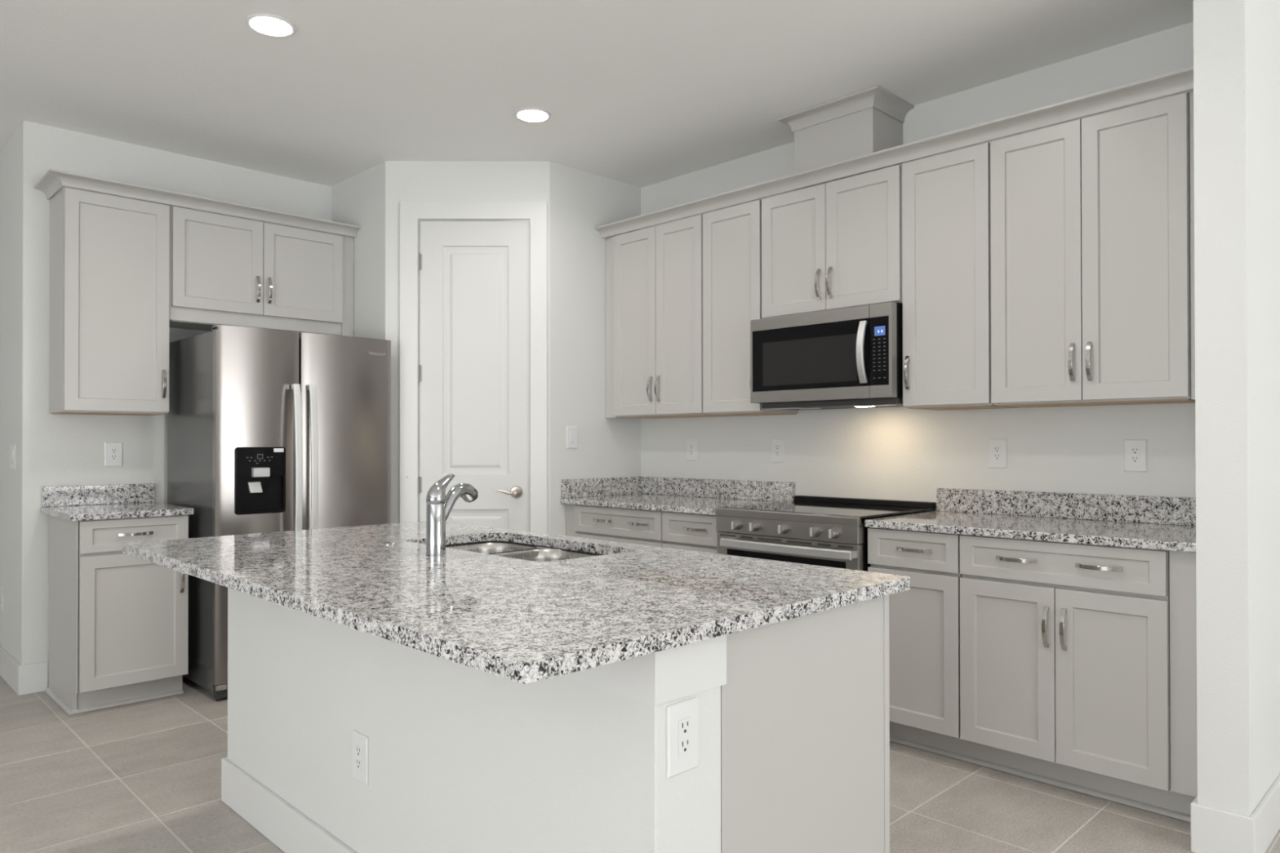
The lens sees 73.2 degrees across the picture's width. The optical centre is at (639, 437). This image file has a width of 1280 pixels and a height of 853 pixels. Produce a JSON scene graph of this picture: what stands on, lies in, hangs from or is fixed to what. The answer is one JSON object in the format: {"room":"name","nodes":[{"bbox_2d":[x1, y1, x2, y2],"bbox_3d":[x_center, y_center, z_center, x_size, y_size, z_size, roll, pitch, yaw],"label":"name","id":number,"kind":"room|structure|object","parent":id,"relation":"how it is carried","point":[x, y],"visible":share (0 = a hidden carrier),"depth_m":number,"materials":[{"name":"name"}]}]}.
{"room":"kitchen","nodes":[
{"label":"kitchen","id":0,"kind":"room"},
{"bbox_2d":[0,127,18,660],"bbox_3d":[-3.751,-0.142,5.037,0.120,2.808,1.962,0,-1,-45],"label":"wall","id":1,"kind":"structure","parent":0,"point":[9,155],"depth_m":4.47,"materials":[{"name":"white paint"}]},
{"bbox_2d":[0,587,3,613],"bbox_3d":[-3.402,0.869,4.588,0.007,0.127,0.082,0,-1,-45],"label":"wall outlet","id":2,"kind":"object","parent":1,"relation":"attached to","point":[1,588],"visible":1,"depth_m":4.57,"materials":[{"name":"white plastic"}]},
{"bbox_2d":[0,644,21,694],"bbox_3d":[-3.755,1.189,4.939,0.015,0.145,2.082,0,-1,-45],"label":"baseboard","id":3,"kind":"structure","parent":1,"relation":"attached to","point":[9,664],"depth_m":4.36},
{"bbox_2d":[9,444,15,470],"bbox_3d":[-3.190,0.101,4.375,0.010,0.127,0.125,0,-1,-45],"label":"light switch","id":4,"kind":"object","parent":1,"relation":"attached to","point":[12,447],"visible":1,"depth_m":4.35,"materials":[{"name":"white plastic"}]},
{"bbox_2d":[17,120,331,664],"bbox_3d":[-2.013,-0.143,5.289,2.948,2.808,0.120,0,-1,-45],"label":"wall","id":5,"kind":"structure","parent":0,"point":[54,450],"depth_m":4.33,"materials":[{"name":"white paint"}]},
{"bbox_2d":[17,661,48,695],"bbox_3d":[-2.981,1.183,4.230,0.121,0.145,0.015,0,-1,-45],"label":"baseboard","id":6,"kind":"structure","parent":5,"relation":"attached to","point":[33,677],"depth_m":4.22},
{"bbox_2d":[41,483,154,506],"bbox_3d":[-2.777,0.295,4.431,0.501,0.100,0.020,0,-1,-45],"label":"backsplash","id":7,"kind":"structure","parent":5,"relation":"attached to","point":[82,495],"depth_m":4.41,"materials":[{"name":"stone"}]},
{"bbox_2d":[48,186,169,415],"bbox_3d":[-2.655,-0.651,4.322,0.454,1.070,0.358,0,-1,-45],"label":"upper cabinet","id":8,"kind":"object","parent":5,"relation":"attached to","point":[108,352],"visible":1,"depth_m":4.21,"materials":[{"name":"grey paint"}]},
{"bbox_2d":[104,442,122,466],"bbox_3d":[-2.739,0.089,4.482,0.082,0.127,0.007,0,-1,-45],"label":"wall outlet","id":9,"kind":"object","parent":5,"relation":"attached to","point":[113,451],"visible":1,"depth_m":4.48,"materials":[{"name":"white plastic"}]},
{"bbox_2d":[110,448,117,460],"bbox_3d":[-2.737,0.089,4.480,0.033,0.066,0.002,0,-1,-45],"label":"receptacle","id":10,"kind":"object","parent":9,"relation":"attached to","point":[113,451],"depth_m":4.48,"materials":[{"name":"white plastic"}]},
{"bbox_2d":[168,204,354,336],"bbox_3d":[-2.135,-0.888,4.837,0.996,0.590,0.358,0,-1,-45],"label":"upper cabinet","id":11,"kind":"object","parent":5,"relation":"attached to","point":[226,270],"visible":0.95,"depth_m":4.69,"materials":[{"name":"grey paint"}]},
{"bbox_2d":[33,168,360,237],"bbox_3d":[-2.312,-1.208,4.644,1.523,0.054,0.386,0,-1,-45],"label":"crown molding","id":12,"kind":"structure","parent":11,"relation":"attached to","point":[53,180],"depth_m":4.40,"materials":[{"name":"grey paint"}]},
{"bbox_2d":[331,161,385,339],"bbox_3d":[-1.631,-0.144,5.106,0.100,2.808,0.678,0,-1,-45],"label":"wall","id":13,"kind":"structure","parent":0,"point":[359,200],"depth_m":4.99,"materials":[{"name":"white paint"}]},
{"bbox_2d":[385,161,550,549],"bbox_3d":[-0.967,-0.147,4.882,0.923,2.808,0.100,0,0,0],"label":"wall","id":14,"kind":"structure","parent":0,"point":[405,181],"depth_m":4.84,"materials":[{"name":"white paint"}]},
{"bbox_2d":[406,221,529,531],"bbox_3d":[-0.960,0.015,4.824,0.689,2.459,0.099,0,0,0],"label":"door","id":15,"kind":"structure","parent":14,"relation":"in","point":[473,368],"depth_m":4.84,"materials":[{"name":"white paint"}]},
{"bbox_2d":[400,202,547,548],"bbox_3d":[-0.931,-0.029,4.872,0.821,2.572,0.118,0,0,0],"label":"trim","id":16,"kind":"structure","parent":14,"relation":"attached to","point":[411,213],"depth_m":4.82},
{"bbox_2d":[549,161,641,549],"bbox_3d":[-0.242,-0.146,5.165,0.841,2.808,0.100,0,-1,-45],"label":"wall","id":17,"kind":"structure","parent":0,"point":[580,202],"depth_m":5.01,"materials":[{"name":"white paint"}]},
{"bbox_2d":[566,426,577,448],"bbox_3d":[-0.388,0.001,4.941,0.082,0.127,0.010,0,-1,-45],"label":"light switch","id":18,"kind":"object","parent":17,"relation":"attached to","point":[571,431],"visible":1,"depth_m":4.94,"materials":[{"name":"white plastic"}]},
{"bbox_2d":[0,0,1193,187],"bbox_3d":[-0.277,-1.634,1.285,10.200,0.120,12.600,0,-1,-45],"label":"ceiling","id":19,"kind":"structure","parent":0,"point":[638,93],"depth_m":3.62,"materials":[{"name":"white paint"}]},
{"bbox_2d":[245,13,296,36],"bbox_3d":[-1.396,-1.556,3.259,0.176,0.008,0.176,0,-1,-45],"label":"recessed light","id":20,"kind":"object","parent":19,"relation":"in","point":[268,24],"visible":1,"depth_m":3.25,"materials":[{"name":"white plastic"}]},
{"bbox_2d":[514,107,551,122],"bbox_3d":[-0.517,-1.551,4.153,0.176,0.008,0.176,0,-1,-45],"label":"recessed light","id":21,"kind":"object","parent":19,"relation":"in","point":[526,114],"visible":1,"depth_m":4.14,"materials":[{"name":"white plastic"}]},
{"bbox_2d":[0,675,1279,852],"bbox_3d":[-0.322,1.284,1.218,10.399,0.100,12.600,0,-1,-45],"label":"floor","id":22,"kind":"structure","parent":0,"point":[144,776],"depth_m":2.97,"materials":[{"name":"white tile"}]},
{"bbox_2d":[44,515,188,715],"bbox_3d":[-2.552,0.815,4.199,0.476,0.878,0.657,0,-1,-45],"label":"base cabinet","id":23,"kind":"object","parent":22,"relation":"on","point":[118,621],"visible":0.81,"depth_m":3.99,"materials":[{"name":"grey paint"}]},
{"bbox_2d":[40,483,193,521],"bbox_3d":[-2.558,0.309,4.207,0.506,0.131,0.646,0,-1,-45],"label":"countertop","id":24,"kind":"structure","parent":23,"relation":"on","point":[109,501],"depth_m":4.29,"materials":[{"name":"stone"}]},
{"bbox_2d":[167,324,391,701],"bbox_3d":[-1.911,0.364,4.616,0.906,1.784,0.840,0,-1,-45],"label":"refrigerator","id":25,"kind":"object","parent":22,"relation":"on","point":[269,430],"visible":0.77,"depth_m":4.29,"materials":[{"name":"grey metal"}]},
{"bbox_2d":[221,546,889,852],"bbox_3d":[-0.405,0.804,2.507,0.841,0.873,2.083,0,-1,-45],"label":"kitchen island","id":26,"kind":"object","parent":22,"relation":"on","point":[794,713],"visible":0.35,"depth_m":1.88,"materials":[{"name":"white paint"}]},
{"bbox_2d":[352,730,368,786],"bbox_3d":[-0.735,0.842,2.258,0.007,0.127,0.082,0,-1,-45],"label":"wall outlet","id":27,"kind":"object","parent":26,"relation":"attached to","point":[360,741],"visible":1,"depth_m":2.25,"materials":[{"name":"white plastic"}]},
{"bbox_2d":[355,744,361,772],"bbox_3d":[-0.737,0.842,2.256,0.002,0.066,0.033,0,-1,-45],"label":"receptacle","id":28,"kind":"object","parent":27,"relation":"attached to","point":[358,747],"depth_m":2.25,"materials":[{"name":"white plastic"}]},
{"bbox_2d":[122,520,910,684],"bbox_3d":[-0.507,0.351,2.408,1.149,0.030,2.127,0,-1,-45],"label":"island countertop","id":29,"kind":"structure","parent":26,"relation":"on","point":[515,620],"depth_m":1.92,"materials":[{"name":"stone"}]},
{"bbox_2d":[382,542,396,544],"bbox_3d":[-0.792,0.335,2.728,0.042,0.006,0.042,0,-1,-45],"label":"cover","id":30,"kind":"object","parent":29,"relation":"on","point":[384,543],"visible":1,"depth_m":2.72,"materials":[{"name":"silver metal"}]},
{"bbox_2d":[426,473,478,555],"bbox_3d":[-0.550,0.222,2.541,0.057,0.230,0.198,0,0,32],"label":"kitchen faucet","id":31,"kind":"object","parent":29,"relation":"on","point":[439,505],"visible":1,"depth_m":2.47,"materials":[{"name":"silver metal"}]},
{"bbox_2d":[426,502,445,555],"bbox_3d":[-0.588,0.264,2.481,0.057,0.146,0.057,0,-1,-45],"label":"faucet","id":32,"kind":"object","parent":31,"relation":"attached to","point":[435,512],"depth_m":2.46,"materials":[{"name":"silver metal"}]},
{"bbox_2d":[445,541,605,561],"bbox_3d":[-0.390,0.474,2.705,0.404,0.212,0.767,0,-1,-45],"label":"sink","id":33,"kind":"object","parent":29,"relation":"in","point":[527,552],"visible":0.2,"depth_m":2.85,"materials":[{"name":"silver metal"}]},
{"bbox_2d":[666,697,698,778],"bbox_3d":[0.078,0.536,1.538,0.082,0.127,0.007,0,-1,-45],"label":"wall outlet","id":34,"kind":"object","parent":26,"relation":"attached to","point":[682,717],"visible":1,"depth_m":1.53,"materials":[{"name":"white plastic"}]},
{"bbox_2d":[678,717,691,758],"bbox_3d":[0.080,0.536,1.536,0.033,0.066,0.002,0,-1,-45],"label":"receptacle","id":35,"kind":"object","parent":34,"relation":"attached to","point":[684,723],"depth_m":1.54,"materials":[{"name":"white plastic"}]},
{"bbox_2d":[565,503,664,546],"bbox_3d":[0.045,0.816,4.824,0.657,0.878,0.775,0,-1,-45],"label":"base cabinet","id":36,"kind":"object","parent":22,"relation":"on","point":[638,526],"visible":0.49,"depth_m":4.59,"materials":[{"name":"grey paint"}]},
{"bbox_2d":[560,476,795,515],"bbox_3d":[0.189,0.306,4.692,0.646,0.135,1.169,0,-1,-45],"label":"countertop","id":37,"kind":"structure","parent":36,"relation":"on","point":[675,495],"depth_m":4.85,"materials":[{"name":"stone"}]},
{"bbox_2d":[662,511,717,553],"bbox_3d":[0.455,0.812,4.409,0.657,0.878,0.390,0,-1,-45],"label":"base cabinet","id":38,"kind":"object","parent":22,"relation":"on","point":[680,531],"visible":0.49,"depth_m":4.21,"materials":[{"name":"grey paint"}]},
{"bbox_2d":[715,495,936,571],"bbox_3d":[0.835,0.773,3.964,0.733,0.948,0.757,0,-1,-45],"label":"range","id":39,"kind":"object","parent":22,"relation":"on","point":[817,531],"visible":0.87,"depth_m":3.76,"materials":[{"name":"silver metal"}]},
{"bbox_2d":[717,500,935,519],"bbox_3d":[0.859,0.331,3.992,0.654,0.011,0.757,0,-1,-45],"label":"cooktop","id":40,"kind":"object","parent":39,"relation":"in","point":[793,509],"depth_m":3.90,"materials":[{"name":"black glass"}]},
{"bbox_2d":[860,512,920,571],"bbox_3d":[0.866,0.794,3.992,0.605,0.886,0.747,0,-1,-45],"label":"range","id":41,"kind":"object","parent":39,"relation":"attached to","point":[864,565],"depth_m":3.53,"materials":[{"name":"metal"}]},
{"bbox_2d":[867,527,971,762],"bbox_3d":[1.272,0.806,3.581,0.657,0.878,0.388,0,-1,-45],"label":"base cabinet","id":42,"kind":"object","parent":22,"relation":"on","point":[924,619],"visible":0.54,"depth_m":3.35,"materials":[{"name":"grey paint"}]},
{"bbox_2d":[960,534,1197,822],"bbox_3d":[1.688,0.803,3.159,0.657,0.878,0.796,0,-1,-45],"label":"base cabinet","id":43,"kind":"object","parent":22,"relation":"on","point":[1078,661],"visible":0.94,"depth_m":2.94,"materials":[{"name":"grey paint"}]},
{"bbox_2d":[864,488,1195,552],"bbox_3d":[1.556,0.296,3.305,0.646,0.135,1.182,0,-1,-45],"label":"countertop","id":44,"kind":"structure","parent":43,"relation":"on","point":[1138,522],"depth_m":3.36,"materials":[{"name":"stone"}]},
{"bbox_2d":[640,22,1195,512],"bbox_3d":[1.148,-0.153,4.270,0.120,2.808,3.127,0,-1,-45],"label":"wall","id":45,"kind":"structure","parent":0,"point":[897,453],"depth_m":3.90,"materials":[{"name":"white paint"}]},
{"bbox_2d":[604,213,738,418],"bbox_3d":[0.154,-0.651,4.936,0.358,1.070,0.783,0,-1,-45],"label":"upper cabinet","id":46,"kind":"object","parent":45,"relation":"attached to","point":[654,275],"visible":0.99,"depth_m":4.81,"materials":[{"name":"grey paint"}]},
{"bbox_2d":[686,439,697,461],"bbox_3d":[0.302,0.075,5.034,0.007,0.127,0.082,0,-1,-45],"label":"wall outlet","id":47,"kind":"object","parent":45,"relation":"attached to","point":[691,444],"visible":1,"depth_m":5.03,"materials":[{"name":"white plastic"}]},
{"bbox_2d":[688,444,693,455],"bbox_3d":[0.301,0.075,5.032,0.002,0.066,0.033,0,-1,-45],"label":"receptacle","id":48,"kind":"object","parent":47,"relation":"attached to","point":[691,446],"depth_m":5.03,"materials":[{"name":"white plastic"}]},
{"bbox_2d":[641,476,795,502],"bbox_3d":[0.411,0.292,4.912,0.020,0.104,1.126,0,-1,-45],"label":"backsplash","id":49,"kind":"structure","parent":45,"relation":"attached to","point":[780,491],"depth_m":4.85,"materials":[{"name":"stone"}]},
{"bbox_2d":[702,199,798,416],"bbox_3d":[0.567,-0.654,4.519,0.358,1.070,0.379,0,-1,-45],"label":"upper cabinet","id":50,"kind":"object","parent":45,"relation":"attached to","point":[732,235],"visible":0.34,"depth_m":4.43,"materials":[{"name":"grey paint"}]},
{"bbox_2d":[771,439,784,462],"bbox_3d":[0.735,0.072,4.596,0.007,0.127,0.082,0,-1,-45],"label":"wall outlet","id":51,"kind":"object","parent":45,"relation":"attached to","point":[777,445],"visible":1,"depth_m":4.59,"materials":[{"name":"white plastic"}]},
{"bbox_2d":[774,444,780,457],"bbox_3d":[0.733,0.072,4.594,0.002,0.066,0.033,0,-1,-45],"label":"receptacle","id":52,"kind":"object","parent":51,"relation":"attached to","point":[777,447],"depth_m":4.59,"materials":[{"name":"white plastic"}]},
{"bbox_2d":[761,164,902,318],"bbox_3d":[0.969,-0.887,4.112,0.358,0.610,0.755,0,-1,-45],"label":"upper cabinet","id":53,"kind":"object","parent":45,"relation":"attached to","point":[836,244],"visible":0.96,"depth_m":3.97,"materials":[{"name":"grey paint"}]},
{"bbox_2d":[750,302,902,409],"bbox_3d":[0.935,-0.359,4.076,0.450,0.442,0.761,0,-1,-45],"label":"microwave","id":54,"kind":"object","parent":53,"relation":"attached to","point":[851,357],"visible":0.97,"depth_m":3.90,"materials":[{"name":"silver metal"}]},
{"bbox_2d":[872,337,885,378],"bbox_3d":[1.035,-0.340,3.723,0.001,0.171,0.061,0,-1,-45],"label":"print","id":55,"kind":"object","parent":54,"relation":"attached to","point":[878,344],"depth_m":3.72,"materials":[{"name":"grey plastic"}]},
{"bbox_2d":[777,85,914,191],"bbox_3d":[0.979,-1.374,4.124,0.332,0.363,0.546,0,-1,-45],"label":"chase","id":56,"kind":"object","parent":53,"relation":"on","point":[871,120],"visible":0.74,"depth_m":4.01,"materials":[{"name":"grey paint"}]},
{"bbox_2d":[594,66,1193,238],"bbox_3d":[0.850,-1.216,3.983,0.062,0.054,3.124,0,-1,-45],"label":"crown molding","id":57,"kind":"structure","parent":53,"relation":"attached to","point":[1180,81],"depth_m":3.60,"materials":[{"name":"grey paint"}]},
{"bbox_2d":[902,141,1019,410],"bbox_3d":[1.373,-0.660,3.701,0.358,1.070,0.383,0,-1,-45],"label":"upper cabinet","id":58,"kind":"object","parent":45,"relation":"attached to","point":[946,216],"visible":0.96,"depth_m":3.60,"materials":[{"name":"grey paint"}]},
{"bbox_2d":[988,439,1007,468],"bbox_3d":[1.560,0.071,3.759,0.007,0.127,0.082,0,-1,-45],"label":"wall outlet","id":59,"kind":"object","parent":45,"relation":"attached to","point":[997,448],"visible":1,"depth_m":3.75,"materials":[{"name":"white plastic"}]},
{"bbox_2d":[993,445,1000,461],"bbox_3d":[1.559,0.071,3.757,0.002,0.066,0.033,0,-1,-45],"label":"receptacle","id":60,"kind":"object","parent":59,"relation":"attached to","point":[997,449],"depth_m":3.76,"materials":[{"name":"white plastic"}]},
{"bbox_2d":[937,488,1195,525],"bbox_3d":[1.779,0.282,3.526,0.020,0.104,1.182,0,-1,-45],"label":"backsplash","id":61,"kind":"structure","parent":45,"relation":"attached to","point":[1101,507],"depth_m":3.52,"materials":[{"name":"stone"}]},
{"bbox_2d":[990,90,1195,408],"bbox_3d":[1.792,-0.663,3.276,0.358,1.070,0.799,0,-1,-45],"label":"upper cabinet","id":62,"kind":"object","parent":45,"relation":"attached to","point":[1093,290],"visible":0.98,"depth_m":3.18,"materials":[{"name":"grey paint"}]},
{"bbox_2d":[1124,439,1146,471],"bbox_3d":[1.940,0.072,3.374,0.007,0.127,0.082,0,-1,-45],"label":"wall outlet","id":63,"kind":"object","parent":45,"relation":"attached to","point":[1135,450],"visible":1,"depth_m":3.37,"materials":[{"name":"white plastic"}]},
{"bbox_2d":[1130,447,1139,464],"bbox_3d":[1.939,0.072,3.373,0.002,0.066,0.033,0,-1,-45],"label":"receptacle","id":64,"kind":"object","parent":63,"relation":"attached to","point":[1135,451],"depth_m":3.37,"materials":[{"name":"white plastic"}]},
{"bbox_2d":[1193,0,1279,817],"bbox_3d":[2.636,-0.160,3.451,2.600,2.808,0.129,0,-1,-45],"label":"wall","id":65,"kind":"structure","parent":0,"point":[1237,42],"depth_m":2.55,"materials":[{"name":"white paint"}]},
{"bbox_2d":[1190,774,1279,852],"bbox_3d":[2.633,1.171,3.437,2.615,0.145,0.159,0,-1,-45],"label":"baseboard","id":66,"kind":"structure","parent":65,"relation":"attached to","point":[1213,830],"depth_m":2.54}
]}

